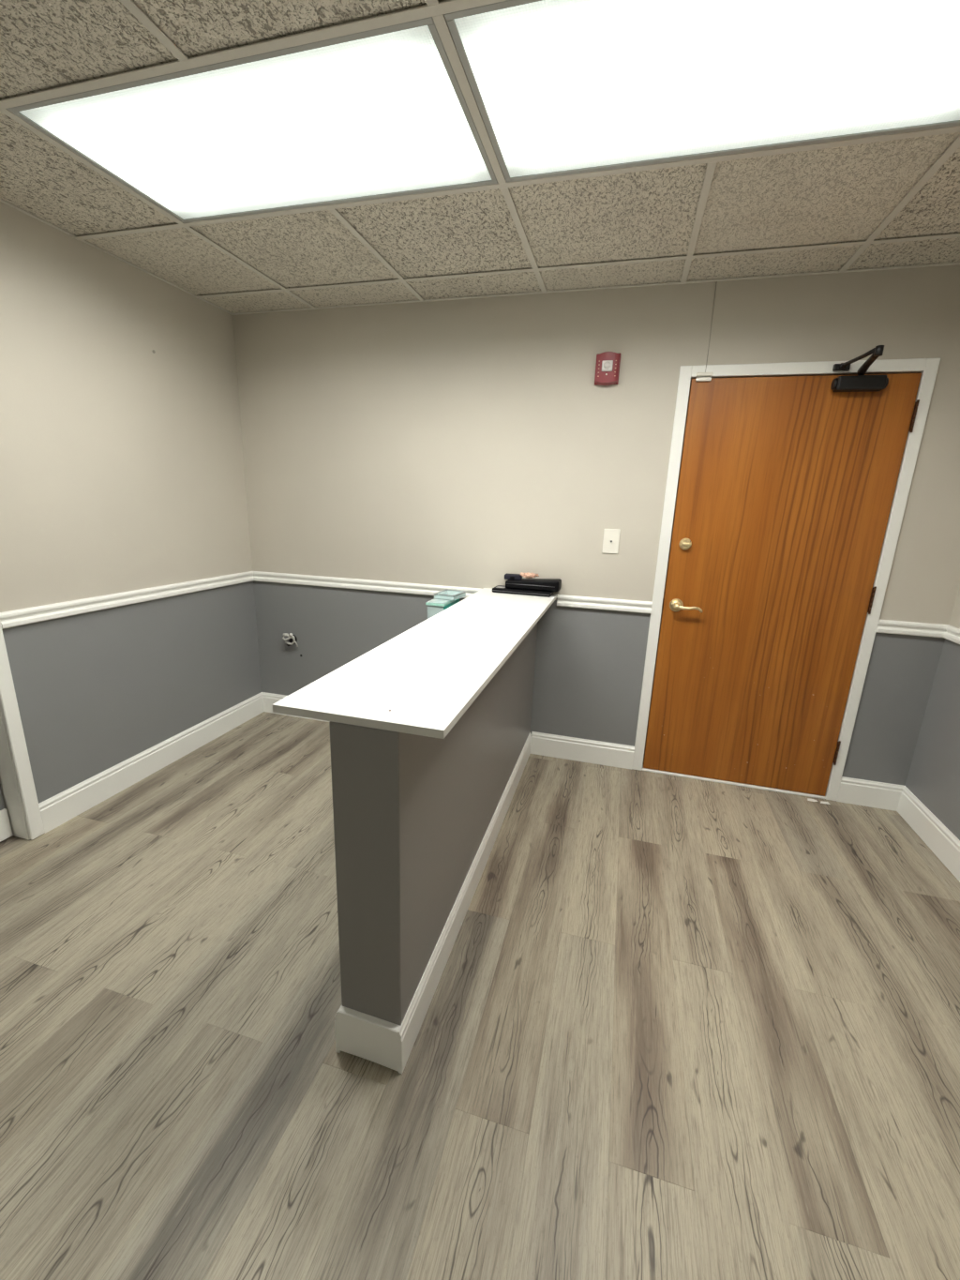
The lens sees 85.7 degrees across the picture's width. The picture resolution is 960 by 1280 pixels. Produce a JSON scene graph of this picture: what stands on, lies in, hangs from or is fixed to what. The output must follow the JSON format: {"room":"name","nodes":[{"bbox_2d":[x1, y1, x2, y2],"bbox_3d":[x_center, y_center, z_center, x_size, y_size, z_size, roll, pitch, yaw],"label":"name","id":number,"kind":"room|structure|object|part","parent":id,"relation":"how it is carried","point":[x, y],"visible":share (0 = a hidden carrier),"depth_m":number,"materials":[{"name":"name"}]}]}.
{"room":"office reception area","nodes":[
{"label":"office reception area","id":0,"kind":"room"},
{"bbox_2d":[0,201,261,803],"bbox_3d":[-2.054,-0.211,1.172,0.140,2.457,4.287,6,15,15],"label":"wall","id":1,"kind":"structure","parent":0,"point":[122,469],"depth_m":2.31,"materials":[{"name":"beige paint"}]},
{"bbox_2d":[0,620,44,842],"bbox_3d":[-1.979,-0.095,1.474,0.157,2.078,0.935,6,15,15],"label":"door frame","id":2,"kind":"structure","parent":1,"relation":"in","point":[20,812],"depth_m":2.05,"materials":[{"name":"white paint"}]},
{"bbox_3d":[-2.023,-0.076,1.491,0.037,2.019,0.829,6,15,15],"label":"panel","id":3,"kind":"part","parent":2,"relation":"part of","materials":[{"name":"grey"}]},
{"bbox_2d":[0,571,253,629],"bbox_3d":[-1.601,-0.236,2.581,0.019,0.060,1.401,6,15,15],"label":"trim","id":4,"kind":"structure","parent":1,"relation":"attached to","point":[39,613],"depth_m":2.34,"materials":[{"name":"white paint"}]},
{"bbox_2d":[38,692,263,833],"bbox_3d":[-1.632,0.577,2.796,0.014,0.134,1.401,6,15,15],"label":"baseboard","id":5,"kind":"structure","parent":1,"relation":"attached to","point":[72,802],"depth_m":2.57,"materials":[{"name":"white paint"}]},
{"bbox_2d":[329,622,537,1073],"bbox_3d":[-0.019,0.418,2.060,0.175,0.923,1.835,6,15,15],"label":"wall","id":6,"kind":"structure","parent":0,"point":[413,814],"depth_m":1.30,"materials":[{"name":"grey paint"}]},
{"bbox_2d":[334,1011,341,1053],"bbox_3d":[-0.123,0.792,2.177,0.010,0.134,1.821,6,15,15],"label":"baseboard","id":7,"kind":"structure","parent":6,"relation":"attached to","point":[336,1016],"depth_m":1.33,"materials":[{"name":"white paint"}]},
{"bbox_2d":[337,1005,400,1071],"bbox_3d":[-0.281,1.010,1.312,0.166,0.135,0.016,6,15,15],"label":"baseboard","id":8,"kind":"structure","parent":6,"relation":"attached to","point":[368,1037],"depth_m":1.30,"materials":[{"name":"white paint"}]},
{"bbox_2d":[272,587,557,738],"bbox_3d":[-0.026,-0.039,1.956,0.406,0.026,1.816,6,15,15],"label":"countertop","id":9,"kind":"structure","parent":6,"relation":"on","point":[421,681],"depth_m":1.41,"materials":[{"name":"white laminate"}]},
{"bbox_2d":[492,585,554,597],"bbox_3d":[0.225,-0.258,2.719,0.310,0.024,0.118,6,15,16],"label":"folio","id":10,"kind":"object","parent":9,"relation":"on","point":[498,589],"visible":0.91,"depth_m":2.67,"materials":[{"name":"black leather"}]},
{"bbox_2d":[505,578,561,591],"bbox_3d":[0.279,-0.296,2.709,0.283,0.058,0.105,6,15,16],"label":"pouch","id":11,"kind":"object","parent":10,"relation":"on","point":[536,584],"visible":0.95,"depth_m":2.67,"materials":[{"name":"black leather"}]},
{"bbox_2d":[504,572,522,580],"bbox_3d":[0.176,-0.334,2.738,0.090,0.026,0.064,5,15,12],"label":"wallet","id":12,"kind":"object","parent":11,"relation":"on","point":[516,577],"visible":0.94,"depth_m":2.71,"materials":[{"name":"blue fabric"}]},
{"bbox_2d":[520,572,539,578],"bbox_3d":[0.256,-0.337,2.702,0.106,0.033,0.066,6,15,15],"label":"scrunchie","id":13,"kind":"object","parent":11,"relation":"on","point":[528,575],"visible":1,"depth_m":2.69,"materials":[{"name":"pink fabric"}]},
{"bbox_3d":[-0.077,0.034,2.772,0.372,0.178,0.320,6,15,15],"label":"shelf","id":14,"kind":"object","parent":6,"relation":"attached to","visible":0},
{"bbox_2d":[425,598,459,618],"bbox_3d":[-0.194,-0.140,2.746,0.097,0.164,0.263,6,15,15],"label":"storage box","id":15,"kind":"object","parent":14,"relation":"on","point":[435,606],"visible":0.45,"depth_m":2.62,"materials":[{"name":"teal plastic"}]},
{"bbox_2d":[427,604,443,618],"bbox_3d":[-0.194,-0.132,2.748,0.086,0.148,0.252,6,15,15],"label":"tub","id":16,"kind":"object","parent":15,"relation":"in","point":[432,609],"depth_m":2.62,"materials":[{"name":"clear plastic"}]},
{"bbox_3d":[-0.191,-0.217,2.725,0.092,0.004,0.258,6,15,15],"label":"lid","id":17,"kind":"part","parent":15,"relation":"part of","materials":[{"name":"white plastic"}]},
{"bbox_2d":[433,589,466,600],"bbox_3d":[-0.158,-0.241,2.753,0.119,0.025,0.159,8,16,21],"label":"clear tray","id":18,"kind":"object","parent":15,"relation":"on","point":[449,594],"visible":1,"depth_m":2.73,"materials":[{"name":"white plastic"}]},
{"bbox_2d":[0,711,959,1279],"bbox_3d":[-0.271,1.222,1.024,3.934,0.120,4.567,6,15,15],"label":"floor","id":19,"kind":"structure","parent":0,"point":[673,1027],"depth_m":1.37,"materials":[{"name":"grey wood"}]},
{"bbox_2d":[0,0,959,315],"bbox_3d":[-0.187,-1.194,0.386,3.934,0.174,4.567,6,15,15],"label":"ceiling","id":20,"kind":"structure","parent":0,"point":[888,202],"depth_m":1.75,"materials":[{"name":"tile"}]},
{"bbox_2d":[6,15,498,223],"bbox_3d":[-0.594,-1.453,1.473,1.193,0.093,0.584,6,15,15],"label":"ceiling light","id":21,"kind":"object","parent":20,"relation":"attached to","point":[384,112],"visible":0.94,"depth_m":1.41,"materials":[{"name":"glowing translucent acrylic diffuser"}]},
{"bbox_2d":[443,0,959,182],"bbox_3d":[0.580,-1.332,1.167,1.193,0.093,0.584,6,15,15],"label":"ceiling light","id":22,"kind":"object","parent":20,"relation":"attached to","point":[559,87],"visible":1,"depth_m":1.18,"materials":[{"name":"plastic"}]},
{"bbox_2d":[232,264,959,785],"bbox_3d":[0.366,-0.547,2.762,3.934,2.457,0.140,6,15,15],"label":"wall","id":23,"kind":"structure","parent":0,"point":[471,443],"depth_m":2.65,"materials":[{"name":"beige paint"}]},
{"bbox_2d":[282,632,298,647],"bbox_3d":[-1.187,-0.004,3.241,0.090,0.093,0.062,6,15,15],"label":"stub","id":24,"kind":"object","parent":23,"relation":"attached to","point":[293,639],"visible":1,"depth_m":3.23,"materials":[{"name":"silver metal"}]},
{"bbox_2d":[262,692,330,722],"bbox_3d":[-0.668,0.493,3.240,1.630,0.134,0.014,6,15,15],"label":"baseboard","id":25,"kind":"structure","parent":23,"relation":"attached to","point":[268,699],"depth_m":3.42,"materials":[{"name":"white paint"}]},
{"bbox_2d":[253,571,481,598],"bbox_3d":[-0.707,-0.326,3.041,1.492,0.060,0.019,6,15,15],"label":"trim","id":26,"kind":"structure","parent":23,"relation":"attached to","point":[258,576],"depth_m":3.04,"materials":[{"name":"white paint"}]},
{"bbox_2d":[530,731,634,769],"bbox_3d":[0.571,0.621,2.917,0.570,0.134,0.014,6,15,15],"label":"baseboard","id":27,"kind":"structure","parent":23,"relation":"attached to","point":[585,750],"depth_m":2.91,"materials":[{"name":"white paint"}]},
{"bbox_2d":[557,594,652,613],"bbox_3d":[0.641,-0.187,2.689,0.479,0.060,0.019,6,15,15],"label":"trim","id":28,"kind":"structure","parent":23,"relation":"attached to","point":[573,601],"depth_m":2.68,"materials":[{"name":"white paint"}]},
{"bbox_2d":[594,351,620,385],"bbox_3d":[0.593,-1.267,2.408,0.112,0.142,0.058,6,15,15],"label":"fire alarm","id":29,"kind":"object","parent":23,"relation":"attached to","point":[608,364],"visible":1,"depth_m":2.40,"materials":[{"name":"red plastic"}]},
{"bbox_2d":[602,528,620,553],"bbox_3d":[0.662,-0.497,2.607,0.079,0.120,0.014,6,15,15],"label":"wall plate","id":30,"kind":"object","parent":23,"relation":"attached to","point":[611,536],"visible":1,"depth_m":2.61,"materials":[{"name":"beige plastic"}]},
{"bbox_2d":[705,285,716,372],"bbox_3d":[1.019,-1.377,2.281,0.007,0.363,0.014,6,15,15],"label":"wire","id":31,"kind":"object","parent":23,"relation":"attached to","point":[715,285],"visible":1,"depth_m":2.28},
{"bbox_2d":[632,345,940,800],"bbox_3d":[1.327,-0.191,2.385,0.994,2.025,0.418,6,15,15],"label":"door","id":32,"kind":"structure","parent":23,"relation":"in","point":[788,488],"depth_m":2.44,"materials":[{"name":"brown wood"}]},
{"bbox_3d":[0.979,-0.170,2.576,0.066,0.066,0.046,6,15,15],"label":"lever handle","id":33,"kind":"part","parent":32,"relation":"part of","materials":[{"name":"gold metal"}]},
{"bbox_3d":[1.024,-0.155,2.539,0.133,0.034,0.028,6,15,15],"label":"lever","id":34,"kind":"part","parent":32,"relation":"part of","materials":[{"name":"gold metal"}]},
{"bbox_3d":[1.533,-1.090,2.038,0.032,0.043,0.286,9,16,24],"label":"arm","id":35,"kind":"part","parent":32,"relation":"part of","materials":[{"name":"black metal"}]},
{"bbox_2d":[836,776,904,811],"bbox_3d":[1.933,0.762,2.562,0.274,0.134,0.014,6,15,15],"label":"baseboard","id":36,"kind":"structure","parent":23,"relation":"attached to","point":[870,793],"depth_m":2.56,"materials":[{"name":"white paint"}]},
{"bbox_2d":[876,619,948,637],"bbox_3d":[1.961,-0.051,2.345,0.274,0.060,0.019,6,15,15],"label":"trim","id":37,"kind":"structure","parent":23,"relation":"attached to","point":[889,626],"depth_m":2.34,"materials":[{"name":"white paint"}]},
{"bbox_2d":[905,585,959,840],"bbox_3d":[1.598,0.166,0.219,0.140,2.457,4.287,6,15,15],"label":"wall","id":38,"kind":"structure","parent":0,"point":[934,774],"depth_m":2.28,"materials":[{"name":"beige paint"}]},
{"bbox_2d":[896,785,959,882],"bbox_3d":[1.485,1.281,0.534,0.014,0.134,4.287,6,15,15],"label":"baseboard","id":39,"kind":"structure","parent":38,"relation":"attached to","point":[940,839],"depth_m":2.26,"materials":[{"name":"white paint"}]},
{"bbox_2d":[943,624,959,644],"bbox_3d":[1.511,0.468,0.320,0.019,0.060,4.287,6,15,15],"label":"trim","id":40,"kind":"structure","parent":38,"relation":"attached to","point":[953,634],"depth_m":2.26,"materials":[{"name":"white paint"}]}
]}

